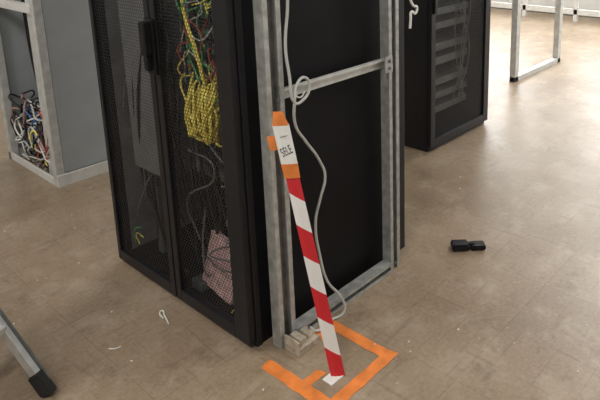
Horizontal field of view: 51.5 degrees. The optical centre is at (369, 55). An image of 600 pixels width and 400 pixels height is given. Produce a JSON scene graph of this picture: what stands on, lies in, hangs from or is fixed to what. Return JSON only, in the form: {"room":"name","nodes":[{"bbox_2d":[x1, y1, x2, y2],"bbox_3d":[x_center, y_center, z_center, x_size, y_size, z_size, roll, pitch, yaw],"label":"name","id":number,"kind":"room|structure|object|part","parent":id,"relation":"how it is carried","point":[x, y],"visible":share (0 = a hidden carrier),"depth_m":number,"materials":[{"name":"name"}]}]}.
{"room":"server room","nodes":[
{"label":"server room","id":0,"kind":"room"},
{"bbox_2d":[0,8,599,399],"bbox_3d":[0.031,0.640,4.521,10.700,0.100,11.700,10,17,39],"label":"floor","id":1,"kind":"structure","parent":0,"point":[496,297],"depth_m":2.70,"materials":[{"name":"concrete"}]},
{"bbox_2d":[0,308,56,397],"bbox_3d":[-2.010,0.508,2.120,1.887,1.334,0.473,5,14,22],"label":"stepladder","id":2,"kind":"object","parent":1,"relation":"on","point":[40,380],"visible":1,"depth_m":2.10,"materials":[{"name":"metal"}]},
{"bbox_2d":[0,0,108,187],"bbox_3d":[-1.881,-0.398,4.070,0.762,2.211,0.953,10,17,39],"label":"rack","id":3,"kind":"object","parent":1,"relation":"on","point":[50,97],"visible":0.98,"depth_m":3.78,"materials":[{"name":"white metal"}]},
{"bbox_3d":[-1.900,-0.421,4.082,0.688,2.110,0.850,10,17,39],"label":"panel","id":4,"kind":"part","parent":3,"relation":"part of","materials":[{"name":"grey metal"}]},
{"bbox_3d":[-1.608,-0.378,3.842,0.008,2.095,0.845,10,17,39],"label":"panel","id":5,"kind":"part","parent":3,"relation":"part of","materials":[{"name":"grey metal"}]},
{"bbox_2d":[159,310,168,323],"bbox_3d":[-0.837,1.068,2.506,0.022,0.009,0.101,-9,15,-30],"label":"cable offcut","id":6,"kind":"object","parent":1,"relation":"on","point":[161,316],"visible":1,"depth_m":2.52,"materials":[{"name":"white plastic"}]},
{"bbox_2d":[88,0,404,346],"bbox_3d":[-0.542,-0.156,2.693,0.984,2.300,0.998,10,17,39],"label":"tall cabinet","id":7,"kind":"object","parent":1,"relation":"on","point":[178,84],"visible":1,"depth_m":2.49,"materials":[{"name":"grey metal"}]},
{"bbox_3d":[-1.017,-0.104,2.524,0.419,2.150,0.001,10,17,39],"label":"door","id":8,"kind":"part","parent":7,"relation":"part of","materials":[{"name":"black metal"}]},
{"bbox_3d":[-1.014,-0.109,2.522,0.482,2.260,0.028,10,17,39],"label":"door frame","id":9,"kind":"part","parent":7,"relation":"part of","materials":[{"name":"black metal"}]},
{"bbox_3d":[-0.844,-0.029,2.344,0.055,0.220,0.045,10,17,39],"label":"swing handle","id":10,"kind":"part","parent":7,"relation":"part of","materials":[{"name":"black plastic"}]},
{"bbox_3d":[-0.660,-0.041,2.227,0.362,2.150,0.001,10,17,39],"label":"door","id":11,"kind":"part","parent":7,"relation":"part of","materials":[{"name":"black metal"}]},
{"bbox_2d":[178,0,224,182],"bbox_3d":[-0.521,-0.014,2.523,0.326,1.000,0.368,10,17,39],"label":"cable bundle","id":12,"kind":"object","parent":7,"relation":"attached to","point":[189,13],"depth_m":2.43,"materials":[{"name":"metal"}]},
{"bbox_3d":[-0.640,-0.043,2.212,0.482,2.260,0.028,10,17,39],"label":"door frame","id":13,"kind":"part","parent":7,"relation":"part of","materials":[{"name":"black metal"}]},
{"bbox_2d":[4,120,582,390],"bbox_3d":[-0.213,0.770,3.747,4.162,0.005,3.990,10,17,39],"label":"debris","id":14,"kind":"object","parent":1,"relation":"on","point":[505,120],"visible":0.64,"depth_m":2.69,"materials":[{"name":"white paper"}]},
{"bbox_2d":[261,320,397,399],"bbox_3d":[-0.141,1.118,2.253,0.356,0.001,0.374,10,17,39],"label":"tape","id":15,"kind":"object","parent":1,"relation":"on","point":[291,380],"visible":0.8,"depth_m":2.19,"materials":[{"name":"orange plastic"}]},
{"bbox_2d":[253,0,417,356],"bbox_3d":[-0.063,-0.109,2.351,0.130,2.353,0.844,10,17,39],"label":"steel frame","id":16,"kind":"object","parent":1,"relation":"on","point":[272,93],"visible":0.98,"depth_m":2.31,"materials":[{"name":"metal"}]},
{"bbox_3d":[-0.342,-0.021,2.099,0.047,2.300,0.077,10,17,39],"label":"post","id":17,"kind":"part","parent":16,"relation":"part of","materials":[{"name":"metal"}]},
{"bbox_2d":[267,111,344,385],"bbox_3d":[-0.219,0.666,2.133,0.269,0.942,0.073,10,17,39],"label":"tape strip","id":18,"kind":"object","parent":16,"relation":"hanging from","point":[282,141],"visible":1,"depth_m":2.13,"materials":[{"name":"red plastic"}]},
{"bbox_3d":[-0.104,1.016,2.596,0.050,0.045,0.587,10,17,39],"label":"rail","id":19,"kind":"part","parent":16,"relation":"part of","materials":[{"name":"metal"}]},
{"bbox_3d":[0.080,0.039,2.578,0.007,0.070,0.048,10,17,39],"label":"joint plate","id":20,"kind":"part","parent":16,"relation":"part of","materials":[{"name":"metal"}]},
{"bbox_3d":[0.084,-0.142,2.587,0.047,2.300,0.068,10,17,39],"label":"post","id":21,"kind":"part","parent":16,"relation":"part of","materials":[{"name":"metal"}]},
{"bbox_2d":[404,0,490,151],"bbox_3d":[0.281,-0.589,4.489,0.991,2.300,0.763,10,17,39],"label":"tall cabinet","id":22,"kind":"object","parent":1,"relation":"on","point":[447,42],"visible":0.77,"depth_m":4.30,"materials":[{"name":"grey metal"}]},
{"bbox_3d":[0.422,-0.385,3.935,0.020,0.250,0.030,10,17,39],"label":"handle","id":23,"kind":"part","parent":22,"relation":"part of","materials":[{"name":"black plastic"}]},
{"bbox_3d":[0.628,-0.539,4.185,0.001,2.150,0.643,10,17,39],"label":"door","id":24,"kind":"part","parent":22,"relation":"part of","materials":[{"name":"black metal"}]},
{"bbox_2d":[451,239,485,251],"bbox_3d":[0.479,0.921,2.983,0.163,0.034,0.062,-2,13,-2],"label":"clip","id":25,"kind":"object","parent":1,"relation":"on","point":[459,245],"visible":1,"depth_m":2.96,"materials":[{"name":"black plastic"}]},
{"bbox_2d":[509,0,563,81],"bbox_3d":[1.670,-0.987,5.961,0.060,2.360,1.030,10,17,39],"label":"frame","id":26,"kind":"object","parent":1,"relation":"on","point":[515,75],"visible":1,"depth_m":5.91,"materials":[{"name":"silver metal"}]},
{"bbox_2d":[491,0,599,21],"bbox_3d":[2.853,-0.949,8.929,4.000,0.900,0.060,10,17,39],"label":"steel rail","id":27,"kind":"object","parent":1,"relation":"on","point":[576,11],"visible":0.59,"depth_m":9.12,"materials":[{"name":"white metal"}]},
{"bbox_2d":[491,0,599,10],"bbox_3d":[3.818,-2.050,8.515,10.700,3.200,0.100,10,17,39],"label":"wall","id":28,"kind":"structure","parent":0,"point":[583,4],"depth_m":9.43,"materials":[{"name":"white paint"}]},
{"bbox_2d":[491,7,599,17],"bbox_3d":[3.802,-0.529,8.819,10.700,0.100,0.030,10,17,39],"label":"baseboard","id":29,"kind":"structure","parent":28,"relation":"attached to","point":[491,7],"depth_m":9.66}
]}

